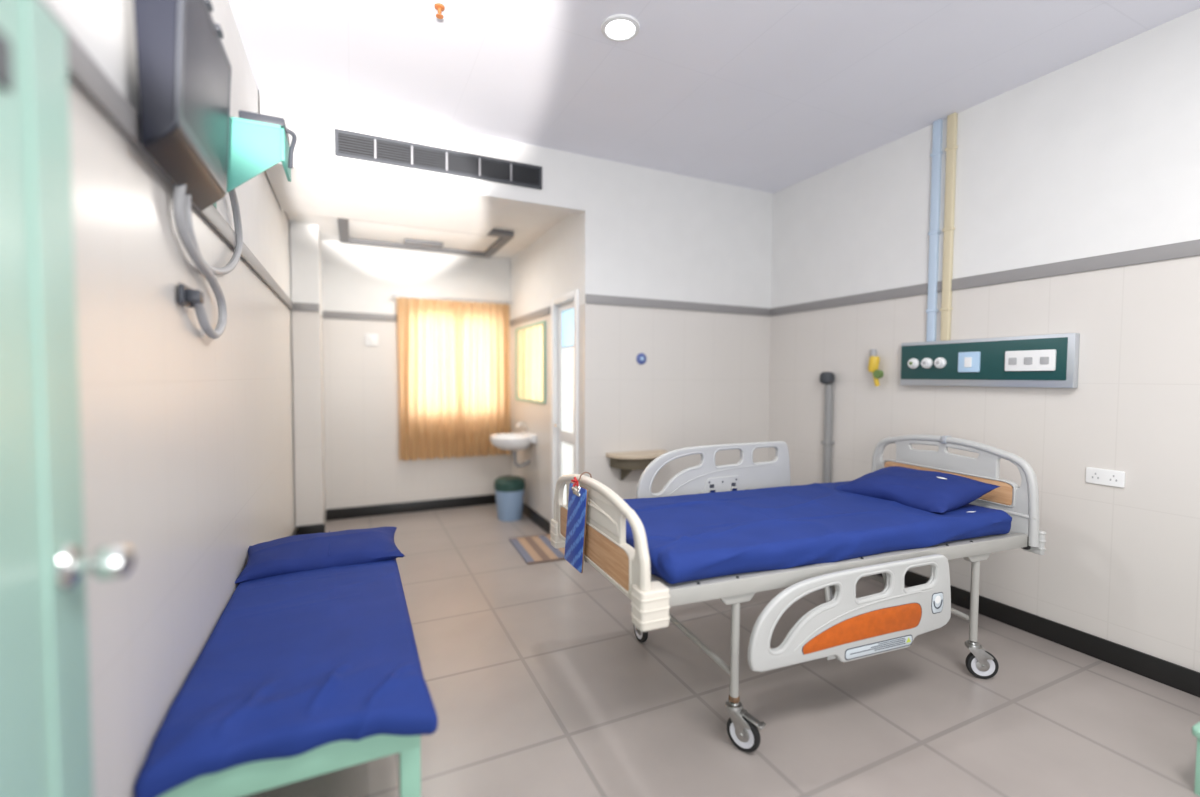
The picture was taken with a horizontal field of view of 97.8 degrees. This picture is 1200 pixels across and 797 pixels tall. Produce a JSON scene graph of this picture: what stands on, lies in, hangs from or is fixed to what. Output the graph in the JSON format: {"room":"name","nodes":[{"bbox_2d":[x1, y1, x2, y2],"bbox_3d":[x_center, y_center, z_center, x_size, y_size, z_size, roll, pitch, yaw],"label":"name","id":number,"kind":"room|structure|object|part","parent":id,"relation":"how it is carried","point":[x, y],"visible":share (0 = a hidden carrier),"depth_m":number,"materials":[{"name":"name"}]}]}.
{"room":"hospital room","nodes":[
{"label":"hospital room","id":0,"kind":"room"},
{"bbox_2d":[40,0,295,796],"bbox_3d":[-1.528,-0.204,1.976,0.162,3.070,6.890,-1,3,-25],"label":"wall","id":1,"kind":"structure","parent":0,"point":[187,435],"depth_m":1.40,"materials":[{"name":"beige paint"}]},
{"bbox_2d":[0,0,134,796],"bbox_3d":[-0.668,0.399,0.494,0.121,1.975,0.930,-1,3,-25],"label":"door","id":2,"kind":"structure","parent":1,"relation":"in","point":[46,741],"depth_m":0.77,"materials":[{"name":"green paint"}]},
{"bbox_3d":[-0.832,0.389,0.793,0.008,1.970,0.012,-1,3,-25],"label":"panel moulding","id":3,"kind":"part","parent":2,"relation":"part of","materials":[{"name":"green paint"}]},
{"bbox_3d":[-0.818,0.269,0.856,0.081,0.070,0.070,-1,3,-25],"label":"knob","id":4,"kind":"part","parent":2,"relation":"part of","materials":[{"name":"silver metal"}]},
{"bbox_2d":[134,0,231,210],"bbox_3d":[-1.163,-0.858,1.489,0.125,0.504,0.540,-1,3,-25],"label":"television","id":5,"kind":"object","parent":1,"relation":"attached to","point":[184,68],"visible":1,"depth_m":1.34,"materials":[{"name":"grey plastic"}]},
{"bbox_2d":[178,283,203,307],"bbox_3d":[-1.264,-0.317,1.626,0.045,0.060,0.120,-1,3,-25],"label":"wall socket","id":6,"kind":"object","parent":1,"relation":"attached to","point":[187,296],"visible":1,"depth_m":1.60,"materials":[{"name":"grey plastic"}]},
{"bbox_3d":[-1.279,-0.317,1.619,0.012,0.060,0.120,-1,3,-25],"label":"socket plate","id":7,"kind":"part","parent":6,"relation":"part of","materials":[{"name":"grey plastic"}]},
{"bbox_2d":[173,183,226,338],"bbox_3d":[-1.328,-0.435,1.758,0.043,0.453,0.568,-1,3,-25],"label":"cable","id":8,"kind":"object","parent":1,"relation":"attached to","point":[179,192],"visible":0.87,"depth_m":1.70,"materials":[{"name":"grey plastic"}]},
{"bbox_2d":[184,189,242,274],"bbox_3d":[-1.417,-0.683,1.943,0.040,0.488,0.860,-1,3,-25],"label":"cable","id":9,"kind":"object","parent":1,"relation":"attached to","point":[234,260],"visible":0.56,"depth_m":2.18,"materials":[{"name":"grey plastic"}]},
{"bbox_2d":[212,116,290,208],"bbox_3d":[-1.305,-0.834,1.944,0.255,0.304,0.230,-1,3,-25],"label":"shelf","id":10,"kind":"object","parent":1,"relation":"attached to","point":[255,147],"visible":0.41,"depth_m":1.85,"materials":[{"name":"teal paint"}]},
{"bbox_3d":[-1.304,-0.924,1.940,0.255,0.124,0.230,-1,3,-25],"label":"shelf plate","id":11,"kind":"part","parent":10,"relation":"part of","materials":[{"name":"teal paint"}]},
{"bbox_2d":[239,110,296,168],"bbox_3d":[-1.235,-0.946,1.966,0.173,0.156,0.180,-1,3,-25],"label":"box","id":12,"kind":"object","parent":10,"relation":"on","point":[242,114],"visible":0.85,"depth_m":1.90,"materials":[{"name":"grey plastic"}]},
{"bbox_2d":[292,527,297,535],"bbox_3d":[-1.997,1.225,3.197,0.015,0.110,2.985,-1,3,-25],"label":"baseboard","id":13,"kind":"structure","parent":1,"relation":"attached to","point":[296,528],"depth_m":4.46,"materials":[{"name":"black"}]},
{"bbox_2d":[290,222,325,526],"bbox_3d":[-2.659,-0.150,4.792,0.210,2.720,0.540,-1,3,-25],"label":"wall column","id":14,"kind":"structure","parent":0,"point":[305,239],"depth_m":4.55,"materials":[{"name":"beige paint"}]},
{"bbox_2d":[293,302,318,311],"bbox_3d":[-2.533,-0.788,4.518,0.198,0.070,0.012,-1,3,-25],"label":"wall trim","id":15,"kind":"structure","parent":14,"relation":"attached to","point":[313,307],"depth_m":4.51,"materials":[{"name":"grey paint"}]},
{"bbox_2d":[298,523,324,534],"bbox_3d":[-2.534,1.165,4.601,0.210,0.110,0.015,-1,3,-25],"label":"baseboard","id":16,"kind":"structure","parent":14,"relation":"attached to","point":[316,528],"depth_m":4.59,"materials":[{"name":"black"}]},
{"bbox_2d":[321,240,509,508],"bbox_3d":[-1.913,-0.176,5.518,2.180,2.720,0.162,-1,3,-25],"label":"wall","id":17,"kind":"structure","parent":0,"point":[363,466],"depth_m":5.29,"materials":[{"name":"beige paint"}]},
{"bbox_2d":[365,334,377,345],"bbox_3d":[-2.284,-0.587,5.238,0.120,0.120,0.018,-1,3,-25],"label":"wall plate","id":18,"kind":"object","parent":17,"relation":"attached to","point":[370,339],"visible":1,"depth_m":5.23,"materials":[{"name":"white plastic"}]},
{"bbox_2d":[326,494,495,520],"bbox_3d":[-1.853,1.131,5.518,1.835,0.110,0.015,-1,3,-25],"label":"baseboard","id":19,"kind":"structure","parent":17,"relation":"attached to","point":[437,504],"depth_m":5.44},
{"bbox_2d":[392,294,511,303],"bbox_3d":[-1.541,-1.045,5.529,1.225,0.020,0.090,-1,3,-25],"label":"curtain rod","id":20,"kind":"object","parent":17,"relation":"attached to","point":[394,295],"visible":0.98,"depth_m":5.47,"materials":[{"name":"metal"}]},
{"bbox_2d":[397,297,510,460],"bbox_3d":[-1.514,-0.197,5.540,1.170,1.656,0.068,-1,3,-25],"label":"curtain","id":21,"kind":"object","parent":20,"relation":"hanging from","point":[454,356],"visible":1,"depth_m":5.52,"materials":[{"name":"orange fabric"}]},
{"bbox_3d":[-1.765,-0.194,5.428,0.620,1.656,0.057,-1,3,-25],"label":"panel","id":22,"kind":"part","parent":21,"relation":"part of","materials":[{"name":"orange fabric"}]},
{"bbox_3d":[-1.244,-0.200,5.661,0.580,1.656,0.058,-1,3,-25],"label":"panel","id":23,"kind":"part","parent":21,"relation":"part of","materials":[{"name":"orange fabric"}]},
{"bbox_2d":[286,206,569,258],"bbox_3d":[-1.443,-1.544,4.513,2.210,0.100,1.970,-1,3,-25],"label":"ceiling","id":24,"kind":"structure","parent":0,"point":[527,224],"depth_m":4.48,"materials":[{"name":"white paint"}]},
{"bbox_2d":[265,169,513,234],"bbox_3d":[-1.514,-1.441,3.893,1.550,0.055,0.900,-1,3,-25],"label":"soffit","id":25,"kind":"structure","parent":24,"relation":"attached to","point":[305,194],"depth_m":3.82,"materials":[{"name":"white paint"}]},
{"bbox_2d":[337,218,513,257],"bbox_3d":[-1.609,-1.481,4.809,1.420,0.050,0.940,-1,3,-25],"label":"ceiling hatch","id":26,"kind":"object","parent":24,"relation":"attached to","point":[351,231],"visible":0.82,"depth_m":4.87,"materials":[{"name":"white paint"}]},
{"bbox_2d":[260,90,772,498],"bbox_3d":[-0.242,-0.279,3.971,3.890,3.070,0.132,-1,3,-25],"label":"wall","id":27,"kind":"structure","parent":0,"point":[704,378],"depth_m":4.17,"materials":[{"name":"beige paint"}]},
{"bbox_2d":[334,129,541,189],"bbox_3d":[-1.019,-1.574,3.481,1.330,0.160,0.016,-1,3,-25],"label":"air vent","id":28,"kind":"object","parent":27,"relation":"in","point":[348,144],"visible":1,"depth_m":3.44,"materials":[{"name":"black plastic"}]},
{"bbox_2d":[606,449,667,479],"bbox_3d":[0.330,0.538,4.084,0.520,0.227,0.240,-1,3,-25],"label":"wall shelf","id":29,"kind":"object","parent":27,"relation":"attached to","point":[627,462],"visible":0.65,"depth_m":4.00,"materials":[{"name":"beige wood"}]},
{"bbox_3d":[0.331,0.440,4.080,0.520,0.030,0.240,-1,3,-25],"label":"shelf","id":30,"kind":"part","parent":29,"relation":"part of","materials":[{"name":"brown wood"}]},
{"bbox_2d":[636,353,646,363],"bbox_3d":[0.333,-0.317,4.170,0.090,0.090,0.020,-1,3,-25],"label":"badge","id":31,"kind":"object","parent":27,"relation":"attached to","point":[641,358],"visible":1,"depth_m":4.16,"materials":[{"name":"blue plastic"}]},
{"bbox_2d":[509,214,578,533],"bbox_3d":[-0.537,-0.148,5.000,0.132,2.720,1.970,-1,3,-25],"label":"wall","id":32,"kind":"structure","parent":0,"point":[547,269],"depth_m":4.94,"materials":[{"name":"beige paint"}]},
{"bbox_2d":[490,422,536,467],"bbox_3d":[-0.871,0.461,5.141,0.408,0.454,0.500,-1,3,-25],"label":"basin","id":33,"kind":"object","parent":32,"relation":"attached to","point":[516,442],"visible":1,"depth_m":5.03,"materials":[{"name":"white ceramic"}]},
{"bbox_3d":[-0.874,0.425,5.138,0.400,0.160,0.500,-1,3,-25],"label":"basin bowl","id":34,"kind":"part","parent":33,"relation":"part of","materials":[{"name":"white ceramic"}]},
{"bbox_2d":[517,422,527,432],"bbox_3d":[-0.768,0.288,5.182,0.114,0.112,0.022,-1,3,-25],"label":"tap","id":35,"kind":"object","parent":33,"relation":"on","point":[520,423],"depth_m":5.18,"materials":[{"name":"silver metal"}]},
{"bbox_2d":[516,321,545,403],"bbox_3d":[-0.699,-0.346,5.187,0.020,0.760,0.920,-1,3,-25],"label":"wall mirror","id":36,"kind":"object","parent":32,"relation":"attached to","point":[530,339],"visible":1,"depth_m":5.12,"materials":[{"name":"yellow mirror"}]},
{"bbox_2d":[522,502,549,533],"bbox_3d":[-0.735,1.145,5.315,0.015,0.110,1.305,-1,3,-25],"label":"baseboard","id":37,"kind":"structure","parent":32,"relation":"attached to","point":[529,512],"depth_m":5.03,"materials":[{"name":"black"}]},
{"bbox_2d":[551,289,578,518],"bbox_3d":[-0.262,0.189,4.382,0.129,2.100,0.590,-1,3,-25],"label":"door","id":38,"kind":"structure","parent":32,"relation":"in","point":[565,307],"depth_m":4.49,"materials":[{"name":"white plastic"}]},
{"bbox_3d":[-0.251,0.749,4.411,0.010,0.740,0.350,-1,3,-25],"label":"pane","id":39,"kind":"part","parent":38,"relation":"part of","materials":[{"name":"white glass"}]},
{"bbox_3d":[-0.247,-0.071,4.377,0.010,0.700,0.350,-1,3,-25],"label":"pane","id":40,"kind":"part","parent":38,"relation":"part of","materials":[{"name":"white glass"}]},
{"bbox_3d":[-0.245,-0.590,4.356,0.010,0.300,0.350,-1,3,-25],"label":"pane","id":41,"kind":"part","parent":38,"relation":"part of","materials":[{"name":"glass"}]},
{"bbox_2d":[228,0,1199,192],"bbox_3d":[0.779,-1.770,1.756,4.190,0.100,4.650,-1,3,-25],"label":"ceiling","id":42,"kind":"structure","parent":0,"point":[771,96],"depth_m":2.77,"materials":[{"name":"white paint"}]},
{"bbox_2d":[434,3,444,18],"bbox_3d":[-0.717,-1.730,2.342,0.044,0.043,0.044,-1,3,-25],"label":"sprinkler","id":43,"kind":"object","parent":42,"relation":"attached to","point":[439,7],"visible":1,"depth_m":2.33,"materials":[{"name":"orange metal"}]},
{"bbox_2d":[601,14,639,41],"bbox_3d":[0.096,-1.745,2.473,0.184,0.014,0.184,-1,3,-25],"label":"recessed light","id":44,"kind":"object","parent":42,"relation":"in","point":[617,27],"visible":1,"depth_m":2.46,"materials":[{"name":"white plastic"}]},
{"bbox_2d":[606,20,634,37],"bbox_3d":[0.096,-1.746,2.473,0.138,0.013,0.138,-1,3,-25],"label":"diffuser","id":45,"kind":"object","parent":44,"relation":"attached to","point":[614,28],"depth_m":2.47,"materials":[{"name":"white plastic"}]},
{"bbox_2d":[243,504,1199,796],"bbox_3d":[0.286,1.354,2.898,4.190,0.100,6.890,-1,3,-25],"label":"floor","id":46,"kind":"structure","parent":0,"point":[540,681],"depth_m":2.27,"materials":[{"name":"beige tile"}]},
{"bbox_2d":[159,734,420,796],"bbox_3d":[-1.135,1.112,2.097,0.630,0.435,1.574,-1,3,-25],"label":"frame","id":47,"kind":"object","parent":46,"relation":"on","point":[253,777],"visible":0.14,"depth_m":1.39,"materials":[{"name":"green paint"}]},
{"bbox_2d":[134,558,437,796],"bbox_3d":[-1.112,0.847,2.068,0.678,0.132,1.681,-1,3,-25],"label":"mattress","id":48,"kind":"object","parent":47,"relation":"on","point":[294,664],"visible":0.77,"depth_m":1.55,"materials":[{"name":"blue fabric"}]},
{"bbox_2d":[235,527,404,583],"bbox_3d":[-1.364,0.760,2.599,0.711,0.148,0.377,-1,3,-27],"label":"pillow","id":49,"kind":"object","parent":48,"relation":"on","point":[303,552],"visible":0.93,"depth_m":2.52,"materials":[{"name":"blue fabric"}]},
{"bbox_3d":[-0.555,1.175,1.531,0.055,0.338,0.048,-1,3,-25],"label":"leg","id":50,"kind":"part","parent":47,"relation":"part of","materials":[{"name":"green paint"}]},
{"bbox_2d":[494,476,524,521],"bbox_3d":[-0.902,0.992,5.238,0.310,0.420,0.310,-1,3,-25],"label":"waste bin","id":51,"kind":"object","parent":46,"relation":"on","point":[509,490],"visible":1,"depth_m":5.13,"materials":[{"name":"blue plastic"}]},
{"bbox_3d":[-0.901,0.842,5.231,0.310,0.120,0.310,-1,3,-25],"label":"bin lid","id":52,"kind":"part","parent":51,"relation":"part of","materials":[{"name":"green plastic"}]},
{"bbox_2d":[509,534,564,563],"bbox_3d":[-0.495,1.234,4.333,0.380,0.011,0.656,-1,3,-22],"label":"floor mat","id":53,"kind":"object","parent":46,"relation":"on","point":[536,548],"visible":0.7,"depth_m":4.28,"materials":[{"name":"multicoloured fabric"}]},
{"bbox_2d":[550,435,1045,751],"bbox_3d":[0.967,0.769,2.647,2.250,1.098,1.131,-1,3,-21],"label":"hospital bed","id":54,"kind":"object","parent":46,"relation":"on","point":[846,627],"visible":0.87,"depth_m":2.18,"materials":[{"name":"grey metal"}]},
{"bbox_3d":[-0.190,0.690,2.701,0.119,0.133,0.093,-1,3,-23],"label":"corner casing","id":55,"kind":"part","parent":54,"relation":"part of","materials":[{"name":"beige plastic"}]},
{"bbox_2d":[564,472,591,572],"bbox_3d":[-0.094,0.544,2.350,0.096,0.442,0.280,-1,3,-23],"label":"clipboard","id":56,"kind":"object","parent":54,"relation":"hanging from","point":[578,495],"visible":0.91,"depth_m":2.31,"materials":[{"name":"blue fabric"}]},
{"bbox_3d":[-0.032,0.473,2.250,0.032,0.087,0.591,-1,3,-23],"label":"raised panel","id":57,"kind":"part","parent":54,"relation":"part of","materials":[{"name":"beige plastic"}]},
{"bbox_3d":[-0.032,0.616,2.256,0.031,0.144,0.771,-1,3,-23],"label":"wood panel","id":58,"kind":"part","parent":54,"relation":"part of","materials":[{"name":"brown laminate"}]},
{"bbox_3d":[-0.032,0.532,2.252,0.040,0.374,1.002,-1,3,-23],"label":"rail","id":59,"kind":"part","parent":54,"relation":"part of","materials":[{"name":"beige plastic"}]},
{"bbox_3d":[-0.032,0.533,2.252,0.026,0.360,1.000,-1,3,-23],"label":"footboard","id":60,"kind":"part","parent":54,"relation":"part of","materials":[{"name":"beige plastic"}]},
{"bbox_3d":[0.177,0.728,1.840,0.119,0.133,0.093,-1,3,-23],"label":"corner casing","id":61,"kind":"part","parent":54,"relation":"part of","materials":[{"name":"beige plastic"}]},
{"bbox_3d":[0.696,0.455,3.094,1.051,0.374,0.030,-1,3,-21],"label":"rail","id":62,"kind":"part","parent":54,"relation":"part of","materials":[{"name":"white plastic"}]},
{"bbox_3d":[0.718,0.546,3.089,0.311,0.172,0.008,-1,3,-21],"label":"mounting plate","id":63,"kind":"part","parent":54,"relation":"part of","materials":[{"name":"white plastic"}]},
{"bbox_3d":[0.519,0.970,2.013,0.033,0.386,0.033,-1,3,-21],"label":"leg","id":64,"kind":"part","parent":54,"relation":"part of","materials":[{"name":"grey metal"}]},
{"bbox_2d":[623,481,1011,583],"bbox_3d":[0.960,0.597,2.628,1.936,0.140,0.936,-1,3,-21],"label":"mattress","id":65,"kind":"object","parent":54,"relation":"on","point":[692,537],"visible":0.84,"depth_m":2.32,"materials":[{"name":"blue fabric"}]},
{"bbox_2d":[835,466,1000,512],"bbox_3d":[1.695,0.490,2.851,0.451,0.193,0.642,-1,3,-23],"label":"pillow","id":66,"kind":"object","parent":65,"relation":"on","point":[930,491],"visible":0.94,"depth_m":2.70,"materials":[{"name":"blue fabric"}]},
{"bbox_3d":[0.914,0.810,2.105,0.022,0.171,0.057,-1,3,-21],"label":"hinge arm","id":67,"kind":"part","parent":54,"relation":"part of","materials":[{"name":"grey metal"}]},
{"bbox_3d":[1.054,0.957,2.143,0.311,0.172,0.008,-1,3,-21],"label":"mounting plate","id":68,"kind":"part","parent":54,"relation":"part of","materials":[{"name":"white plastic"}]},
{"bbox_3d":[1.043,0.867,2.118,1.051,0.374,0.030,-1,3,-21],"label":"rail","id":69,"kind":"part","parent":54,"relation":"part of","materials":[{"name":"white plastic"}]},
{"bbox_3d":[1.070,0.920,2.113,0.627,0.117,0.003,-1,3,-21],"label":"accent panel","id":70,"kind":"part","parent":54,"relation":"part of","materials":[{"name":"orange plastic"}]},
{"bbox_2d":[850,638,905,654],"bbox_3d":[1.138,1.015,2.141,0.302,0.026,0.002,-1,3,-21],"label":"print","id":71,"kind":"object","parent":54,"relation":"on","point":[902,638],"depth_m":2.16},
{"bbox_3d":[1.213,0.807,2.218,0.022,0.171,0.057,-1,3,-21],"label":"hinge arm","id":72,"kind":"part","parent":54,"relation":"part of","materials":[{"name":"grey metal"}]},
{"bbox_3d":[1.958,0.467,2.996,0.031,0.114,0.771,-1,2,-19],"label":"wood panel","id":73,"kind":"part","parent":54,"relation":"part of","materials":[{"name":"brown laminate"}]},
{"bbox_3d":[1.958,0.457,2.996,0.040,0.484,1.002,-1,2,-19],"label":"rail","id":74,"kind":"part","parent":54,"relation":"part of","materials":[{"name":"white plastic"}]},
{"bbox_3d":[1.958,0.457,2.996,0.026,0.470,1.000,-1,2,-19],"label":"headboard","id":75,"kind":"part","parent":54,"relation":"part of","materials":[{"name":"white plastic"}]},
{"bbox_3d":[1.776,0.957,2.484,0.033,0.386,0.033,-1,3,-21],"label":"leg","id":76,"kind":"part","parent":54,"relation":"part of","materials":[{"name":"grey metal"}]},
{"bbox_3d":[2.128,0.698,2.569,0.032,0.115,0.093,-1,2,-19],"label":"corner casing","id":77,"kind":"part","parent":54,"relation":"part of","materials":[{"name":"white plastic"}]},
{"bbox_2d":[1192,722,1199,795],"bbox_3d":[2.275,1.246,1.734,0.400,0.230,0.340,-1,3,-25],"label":"stool","id":78,"kind":"object","parent":46,"relation":"on","point":[1196,728],"visible":1,"depth_m":1.79,"materials":[{"name":"green plastic"}]},
{"bbox_3d":[2.275,1.146,1.730,0.400,0.030,0.340,-1,3,-25],"label":"seat","id":79,"kind":"part","parent":78,"relation":"part of","materials":[{"name":"green paint"}]},
{"bbox_3d":[2.061,1.258,1.789,0.030,0.200,0.030,-1,3,-25],"label":"leg","id":80,"kind":"part","parent":78,"relation":"part of","materials":[{"name":"green paint"}]},
{"bbox_2d":[768,8,1199,671],"bbox_3d":[2.562,-0.215,2.746,0.162,3.070,4.800,-1,3,-25],"label":"wall","id":81,"kind":"structure","parent":0,"point":[1097,154],"depth_m":2.82,"materials":[{"name":"beige paint"}]},
{"bbox_2d":[819,372,834,482],"bbox_3d":[1.779,0.525,4.137,0.113,1.470,0.112,-1,3,-25],"label":"conduit","id":82,"kind":"object","parent":81,"relation":"attached to","point":[827,378],"visible":0.75,"depth_m":4.11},
{"bbox_2d":[868,349,883,385],"bbox_3d":[1.971,-0.220,3.724,0.097,0.266,0.126,-1,3,-25],"label":"flow regulator","id":83,"kind":"object","parent":81,"relation":"attached to","point":[874,360],"visible":1,"depth_m":3.71,"materials":[{"name":"yellow plastic"}]},
{"bbox_3d":[1.957,-0.171,3.685,0.037,0.064,0.064,-1,3,-25],"label":"knob","id":84,"kind":"part","parent":83,"relation":"part of","materials":[{"name":"green plastic"}]},
{"bbox_2d":[926,119,942,341],"bbox_3d":[2.157,-1.074,3.378,0.034,1.410,0.060,-1,3,-25],"label":"duct","id":85,"kind":"object","parent":81,"relation":"attached to","point":[937,152],"visible":0.98,"depth_m":3.37,"materials":[{"name":"blue paint"}]},
{"bbox_2d":[940,113,957,340],"bbox_3d":[2.195,-1.070,3.297,0.034,1.410,0.060,-1,3,-25],"label":"duct","id":86,"kind":"object","parent":81,"relation":"attached to","point":[951,143],"visible":0.96,"depth_m":3.29,"materials":[{"name":"yellow paint"}]},
{"bbox_2d":[900,333,1079,387],"bbox_3d":[2.249,-0.215,3.135,0.096,0.285,0.950,-1,3,-25],"label":"panel","id":87,"kind":"object","parent":81,"relation":"attached to","point":[1050,360],"visible":1,"depth_m":3.03,"materials":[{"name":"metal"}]},
{"bbox_2d":[908,358,918,368],"bbox_3d":[2.067,-0.232,3.463,0.034,0.068,0.068,-1,3,-25],"label":"outlet","id":88,"kind":"object","parent":87,"relation":"attached to","point":[913,363],"depth_m":3.45,"materials":[{"name":"white plastic"}]},
{"bbox_2d":[921,358,932,367],"bbox_3d":[2.105,-0.228,3.382,0.034,0.068,0.068,-1,3,-25],"label":"outlet","id":89,"kind":"object","parent":87,"relation":"attached to","point":[925,362],"depth_m":3.37,"materials":[{"name":"white plastic"}]},
{"bbox_2d":[934,357,945,367],"bbox_3d":[2.141,-0.225,3.305,0.034,0.068,0.068,-1,3,-25],"label":"outlet","id":90,"kind":"object","parent":87,"relation":"attached to","point":[939,362],"depth_m":3.29,"materials":[{"name":"white plastic"}]},
{"bbox_2d":[958,352,980,371],"bbox_3d":[2.225,-0.220,3.157,0.018,0.122,0.120,-1,3,-25],"label":"light switch","id":91,"kind":"object","parent":87,"relation":"attached to","point":[967,361],"depth_m":3.14,"materials":[{"name":"blue plastic"}]},
{"bbox_2d":[1005,349,1055,370],"bbox_3d":[2.358,-0.208,2.874,0.018,0.113,0.235,-1,3,-25],"label":"socket","id":92,"kind":"object","parent":87,"relation":"attached to","point":[1015,359],"depth_m":2.86,"materials":[{"name":"white plastic"}]},
{"bbox_2d":[876,570,1199,697],"bbox_3d":[2.517,1.268,2.706,0.015,0.110,4.650,-1,3,-25],"label":"baseboard","id":93,"kind":"structure","parent":81,"relation":"attached to","point":[1187,680],"depth_m":2.72,"materials":[{"name":"black"}]},
{"bbox_2d":[1086,467,1124,487],"bbox_3d":[2.540,0.396,2.635,0.011,0.080,0.150,-1,3,-25],"label":"wall socket","id":94,"kind":"object","parent":81,"relation":"attached to","point":[1114,478],"visible":1,"depth_m":2.63,"materials":[{"name":"white plastic"}]}
]}

